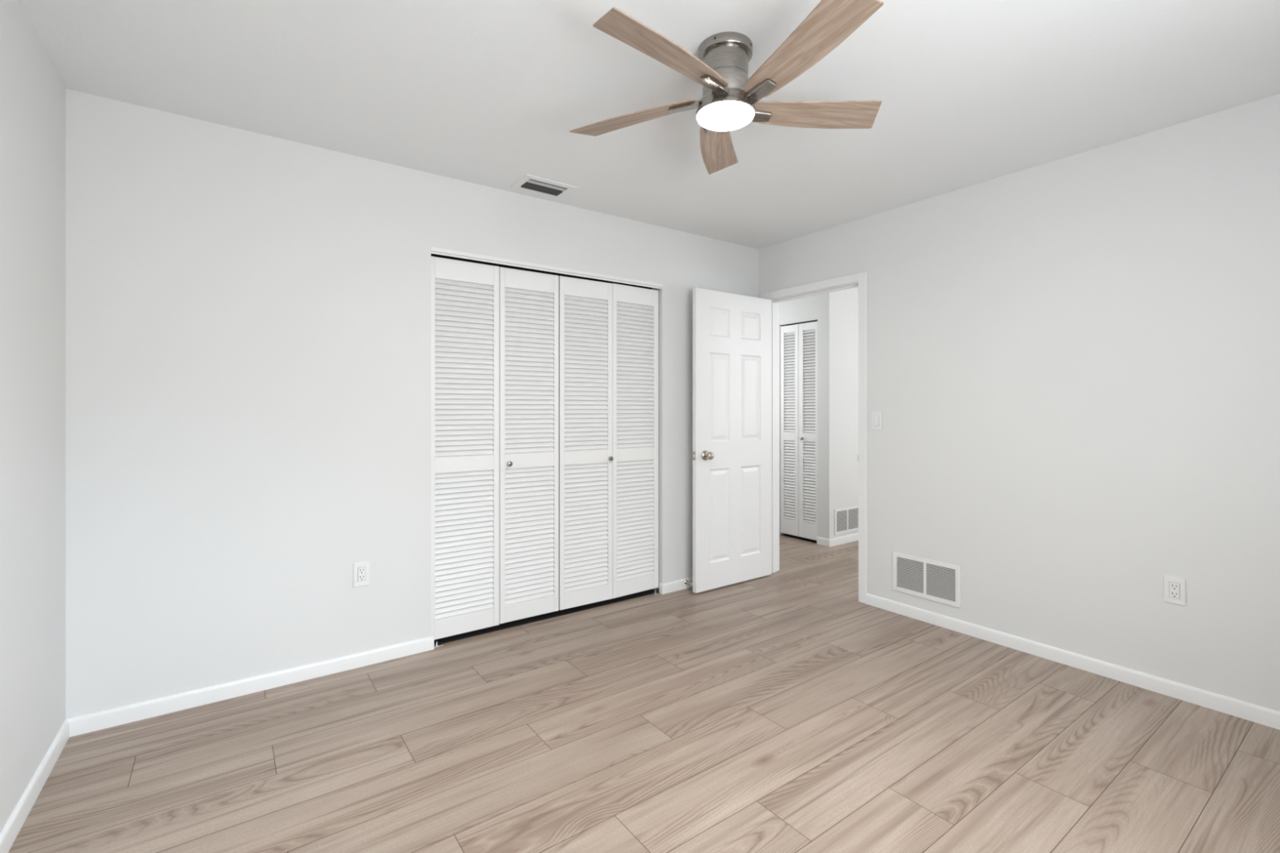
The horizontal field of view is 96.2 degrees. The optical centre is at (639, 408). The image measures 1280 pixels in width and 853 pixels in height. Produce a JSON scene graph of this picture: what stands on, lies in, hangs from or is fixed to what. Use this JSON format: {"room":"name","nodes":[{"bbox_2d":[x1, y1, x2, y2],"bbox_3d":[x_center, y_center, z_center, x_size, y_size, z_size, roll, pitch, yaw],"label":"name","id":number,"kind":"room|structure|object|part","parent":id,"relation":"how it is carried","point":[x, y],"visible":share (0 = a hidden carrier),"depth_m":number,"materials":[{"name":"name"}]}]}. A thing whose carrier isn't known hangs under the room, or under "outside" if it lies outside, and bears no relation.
{"room":"empty bedroom","nodes":[
{"label":"empty bedroom","id":0,"kind":"room"},
{"bbox_2d":[0,0,65,833],"bbox_3d":[-1.256,-0.015,0.745,0.120,2.500,3.564,0,0,-35],"label":"wall","id":1,"kind":"structure","parent":0,"point":[33,93],"depth_m":1.79,"materials":[{"name":"paint"}]},
{"bbox_2d":[0,719,69,852],"bbox_3d":[-1.202,1.202,0.784,0.012,0.066,3.361,0,0,-35],"label":"baseboard","id":2,"kind":"structure","parent":1,"relation":"attached to","point":[11,828],"depth_m":1.79,"materials":[{"name":"paint"}]},
{"bbox_2d":[65,88,758,719],"bbox_3d":[-0.657,-0.015,3.326,4.004,2.500,0.120,0,0,-36],"label":"wall","id":3,"kind":"structure","parent":0,"point":[248,313],"depth_m":2.52,"materials":[{"name":"paint"}]},
{"bbox_2d":[66,635,434,737],"bbox_3d":[-1.616,1.202,2.564,1.356,0.066,0.034,0,0,-36],"label":"baseboard","id":4,"kind":"structure","parent":3,"relation":"attached to","point":[90,722],"depth_m":2.47,"materials":[{"name":"paint"}]},
{"bbox_2d":[353,560,369,586],"bbox_3d":[-1.336,0.794,2.756,0.072,0.114,0.008,0,0,-36],"label":"wall outlet","id":5,"kind":"object","parent":3,"relation":"attached to","point":[362,574],"visible":1,"depth_m":2.75,"materials":[{"name":"white plastic"}]},
{"bbox_2d":[357,566,364,581],"bbox_3d":[-1.336,0.794,2.756,0.032,0.065,0.008,0,0,-36],"label":"receptacle","id":6,"kind":"object","parent":5,"relation":"attached to","point":[361,570],"depth_m":2.75,"materials":[{"name":"white plastic"}]},
{"bbox_2d":[430,246,662,288],"bbox_3d":[-0.477,-0.815,3.412,1.513,0.032,0.056,0,0,-36],"label":"door track","id":7,"kind":"object","parent":3,"relation":"attached to","point":[448,252],"visible":0.94,"depth_m":3.30,"materials":[{"name":"metal"}]},
{"bbox_2d":[431,256,558,639],"bbox_3d":[-0.785,0.206,3.199,0.745,1.998,0.058,0,0,-36],"label":"louvered closet door","id":8,"kind":"structure","parent":7,"relation":"hanging from","point":[495,329],"depth_m":3.18,"materials":[{"name":"paint"}]},
{"bbox_3d":[-0.943,0.206,3.103,0.376,1.998,0.029,0,0,-36],"label":"door","id":9,"kind":"part","parent":8,"relation":"part of","materials":[{"name":"paint"}]},
{"bbox_3d":[-0.731,0.309,3.221,0.029,0.029,0.029,0,0,-36],"label":"door knob","id":10,"kind":"part","parent":8,"relation":"part of","materials":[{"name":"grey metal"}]},
{"bbox_3d":[-0.640,0.205,3.321,0.366,1.992,0.028,0,0,-35],"label":"door","id":11,"kind":"part","parent":8,"relation":"part of","materials":[{"name":"paint"}]},
{"bbox_2d":[558,275,658,610],"bbox_3d":[-0.174,0.204,3.636,0.744,1.994,0.065,0,0,-36],"label":"louvered closet door","id":12,"kind":"structure","parent":7,"relation":"hanging from","point":[608,333],"depth_m":3.61,"materials":[{"name":"paint"}]},
{"bbox_3d":[-0.333,0.205,3.536,0.369,1.992,0.028,0,0,-35],"label":"door","id":13,"kind":"part","parent":12,"relation":"part of","materials":[{"name":"paint"}]},
{"bbox_3d":[-0.032,0.204,3.756,0.372,1.994,0.028,0,0,-37],"label":"door","id":14,"kind":"part","parent":12,"relation":"part of","materials":[{"name":"paint"}]},
{"bbox_2d":[659,577,692,594],"bbox_3d":[0.519,1.202,4.110,0.940,0.066,0.034,0,0,-36],"label":"baseboard","id":15,"kind":"structure","parent":3,"relation":"attached to","point":[676,585],"depth_m":3.88,"materials":[{"name":"paint"}]},
{"bbox_2d":[684,579,692,585],"bbox_3d":[0.336,1.188,3.911,0.028,0.028,0.072,0,0,-36],"label":"door stop","id":16,"kind":"object","parent":3,"relation":"attached to","point":[686,581],"visible":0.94,"depth_m":3.92,"materials":[{"name":"silver metal"}]},
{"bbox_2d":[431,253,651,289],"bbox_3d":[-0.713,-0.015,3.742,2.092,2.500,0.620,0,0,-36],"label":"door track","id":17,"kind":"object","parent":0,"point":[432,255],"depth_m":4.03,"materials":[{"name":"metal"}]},
{"bbox_2d":[8,533,1279,852],"bbox_3d":[1.046,1.264,3.288,7.050,0.062,5.100,0,0,-36],"label":"floor","id":18,"kind":"structure","parent":0,"point":[782,711],"depth_m":2.07,"materials":[{"name":"brown wood"}]},
{"bbox_2d":[434,640,443,647],"bbox_3d":[-1.059,1.221,2.997,0.051,0.028,0.038,0,0,-36],"label":"pivot bracket","id":19,"kind":"object","parent":18,"relation":"on","point":[437,644],"visible":0.75,"depth_m":3.00,"materials":[{"name":"silver metal"}]},
{"bbox_2d":[651,587,659,595],"bbox_3d":[0.105,1.221,3.840,0.043,0.028,0.038,0,0,-36],"label":"pivot bracket","id":20,"kind":"object","parent":18,"relation":"on","point":[657,592],"visible":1,"depth_m":3.84,"materials":[{"name":"silver metal"}]},
{"bbox_2d":[16,0,1279,248],"bbox_3d":[1.046,-1.275,3.288,7.050,0.141,5.100,0,0,-36],"label":"ceiling","id":21,"kind":"structure","parent":0,"point":[489,93],"depth_m":2.13,"materials":[{"name":"paint"}]},
{"bbox_2d":[511,173,577,199],"bbox_3d":[-0.522,-1.205,3.132,0.301,0.011,0.204,0,0,-36],"label":"ceiling vent","id":22,"kind":"object","parent":21,"relation":"in","point":[529,183],"visible":1,"depth_m":3.12,"materials":[{"name":"white plastic"}]},
{"bbox_3d":[-0.503,-1.205,3.105,0.222,0.002,0.032,0,0,-36],"label":"damper blade","id":23,"kind":"part","parent":22,"relation":"part of","materials":[{"name":"grey metal"}]},
{"bbox_2d":[569,0,884,174],"bbox_3d":[0.306,-1.093,1.900,1.108,0.235,1.087,0,0,-36],"label":"ceiling fan","id":24,"kind":"object","parent":21,"relation":"hanging from","point":[730,100],"visible":1,"depth_m":1.86,"materials":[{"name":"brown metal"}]},
{"bbox_3d":[-0.021,-1.038,2.048,0.491,0.042,0.130,0,0,33],"label":"fan blade","id":25,"kind":"part","parent":24,"relation":"part of","materials":[{"name":"brown wood"}]},
{"bbox_3d":[0.084,-1.038,1.675,0.491,0.042,0.130,0,0,-39],"label":"fan blade","id":26,"kind":"part","parent":24,"relation":"part of","materials":[{"name":"brown wood"}]},
{"bbox_3d":[0.154,-1.021,1.947,0.111,0.025,0.044,0,0,26],"label":"blade arm","id":27,"kind":"part","parent":24,"relation":"part of","materials":[{"name":"silver metal"}]},
{"bbox_3d":[0.259,-1.021,2.065,0.044,0.025,0.111,0,0,8],"label":"blade arm","id":28,"kind":"part","parent":24,"relation":"part of","materials":[{"name":"silver metal"}]},
{"bbox_3d":[0.234,-1.021,1.812,0.044,0.025,0.111,0,0,44],"label":"blade arm","id":29,"kind":"part","parent":24,"relation":"part of","materials":[{"name":"silver metal"}]},
{"bbox_3d":[0.300,-1.038,2.263,0.130,0.042,0.491,0,0,15],"label":"fan blade","id":30,"kind":"part","parent":24,"relation":"part of","materials":[{"name":"brown wood"}]},
{"bbox_2d":[697,101,754,131],"bbox_3d":[0.287,-0.981,1.934,0.189,0.011,0.189,0,0,-36],"label":"diffuser","id":31,"kind":"object","parent":24,"relation":"attached to","point":[718,116],"depth_m":1.91,"materials":[{"name":"white glass"}]},
{"bbox_3d":[0.388,-1.021,1.845,0.044,0.025,0.111,0,0,-28],"label":"blade arm","id":32,"kind":"part","parent":24,"relation":"part of","materials":[{"name":"silver metal"}]},
{"bbox_3d":[0.403,-1.021,2.002,0.111,0.025,0.044,0,0,-10],"label":"blade arm","id":33,"kind":"part","parent":24,"relation":"part of","materials":[{"name":"silver metal"}]},
{"bbox_3d":[0.471,-1.038,1.660,0.130,0.042,0.491,0,0,-21],"label":"fan blade","id":34,"kind":"part","parent":24,"relation":"part of","materials":[{"name":"brown wood"}]},
{"bbox_3d":[0.605,-1.038,2.023,0.491,0.042,0.130,0,0,-3],"label":"fan blade","id":35,"kind":"part","parent":24,"relation":"part of","materials":[{"name":"brown wood"}]},
{"bbox_2d":[779,287,858,538],"bbox_3d":[2.041,-0.015,6.215,1.807,2.500,1.323,0,0,-36],"label":"wall","id":36,"kind":"structure","parent":0,"point":[837,313],"depth_m":5.25,"materials":[{"name":"paint"}]},
{"bbox_2d":[779,318,817,325],"bbox_3d":[1.514,-0.821,5.445,0.048,0.009,0.441,0,0,-36],"label":"door track","id":37,"kind":"object","parent":36,"relation":"attached to","point":[815,319],"visible":0.86,"depth_m":5.42,"materials":[{"name":"metal"}]},
{"bbox_2d":[780,320,817,540],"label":"louvered closet door","id":38,"kind":"structure","parent":37,"relation":"hanging from","point":[798,420],"depth_m":5.43,"materials":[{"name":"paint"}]},
{"bbox_3d":[1.445,0.204,5.530,0.028,2.010,0.214,0,0,-36],"label":"door","id":39,"kind":"part","parent":38,"relation":"part of","materials":[{"name":"paint"}]},
{"bbox_3d":[1.574,0.204,5.353,0.028,2.010,0.214,0,0,-36],"label":"door","id":40,"kind":"part","parent":38,"relation":"part of","materials":[{"name":"paint"}]},
{"bbox_2d":[817,533,858,546],"bbox_3d":[2.028,1.202,6.136,1.719,0.066,1.235,0,0,-36],"label":"baseboard","id":41,"kind":"structure","parent":36,"relation":"attached to","point":[853,537],"depth_m":5.22,"materials":[{"name":"paint"}]},
{"bbox_2d":[834,505,858,535],"bbox_3d":[1.916,1.028,5.303,0.385,0.235,0.008,0,0,-36],"label":"air vent","id":42,"kind":"object","parent":36,"relation":"in","point":[846,519],"visible":0.91,"depth_m":5.29,"materials":[{"name":"metal"}]},
{"bbox_2d":[758,93,1279,711],"bbox_3d":[1.937,-0.015,3.055,0.120,2.500,3.560,0,0,-36],"label":"wall","id":43,"kind":"structure","parent":0,"point":[1073,362],"depth_m":2.71,"materials":[{"name":"paint"}]},
{"bbox_2d":[692,287,771,593],"bbox_3d":[0.681,0.210,4.019,0.767,2.030,0.112,0,0,-36],"label":"door","id":44,"kind":"structure","parent":43,"relation":"in","point":[731,333],"depth_m":4.01,"materials":[{"name":"paint"}]},
{"bbox_3d":[0.461,0.314,3.826,0.053,0.053,0.057,0,0,-36],"label":"knob","id":45,"kind":"part","parent":44,"relation":"part of","materials":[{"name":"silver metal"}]},
{"bbox_2d":[778,302,779,570],"bbox_3d":[1.285,0.183,4.070,0.015,2.105,0.882,0,0,-36],"label":"trim","id":46,"kind":"structure","parent":43,"relation":"attached to","point":[779,302],"depth_m":4.38,"materials":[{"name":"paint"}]},
{"bbox_2d":[760,271,866,604],"bbox_3d":[1.176,0.183,3.991,0.015,2.105,0.882,0,0,-36],"label":"trim","id":47,"kind":"structure","parent":43,"relation":"attached to","point":[861,277],"depth_m":3.66,"materials":[{"name":"paint"}]},
{"bbox_2d":[771,281,858,573],"bbox_3d":[1.227,0.206,4.028,0.130,2.058,0.786,0,0,-36],"label":"trim","id":48,"kind":"structure","parent":43,"relation":"attached to","point":[775,302],"depth_m":4.33,"materials":[{"name":"paint"}]},
{"bbox_2d":[871,411,882,430],"bbox_3d":[1.476,0.075,3.582,0.010,0.114,0.072,0,0,-36],"label":"light switch","id":49,"kind":"object","parent":43,"relation":"attached to","point":[877,416],"visible":1,"depth_m":3.58,"materials":[{"name":"white plastic"}]},
{"bbox_2d":[892,551,960,608],"bbox_3d":[1.654,0.987,3.336,0.008,0.235,0.396,0,0,-36],"label":"air vent","id":50,"kind":"object","parent":43,"relation":"in","point":[938,581],"visible":1,"depth_m":3.33,"materials":[{"name":"metal"}]},
{"bbox_2d":[866,593,1279,729],"bbox_3d":[2.151,1.202,2.646,0.012,0.066,2.446,0,0,-36],"label":"baseboard","id":51,"kind":"structure","parent":43,"relation":"attached to","point":[1228,705],"depth_m":2.67,"materials":[{"name":"paint"}]},
{"bbox_2d":[1163,575,1186,605],"bbox_3d":[2.289,0.778,2.459,0.008,0.114,0.072,0,0,-36],"label":"wall outlet","id":52,"kind":"object","parent":43,"relation":"attached to","point":[1174,588],"visible":1,"depth_m":2.46,"materials":[{"name":"white plastic"}]},
{"bbox_2d":[1169,582,1179,599],"bbox_3d":[2.289,0.778,2.459,0.008,0.065,0.032,0,0,-36],"label":"receptacle","id":53,"kind":"object","parent":52,"relation":"attached to","point":[1174,586],"depth_m":2.46,"materials":[{"name":"white plastic"}]}
]}

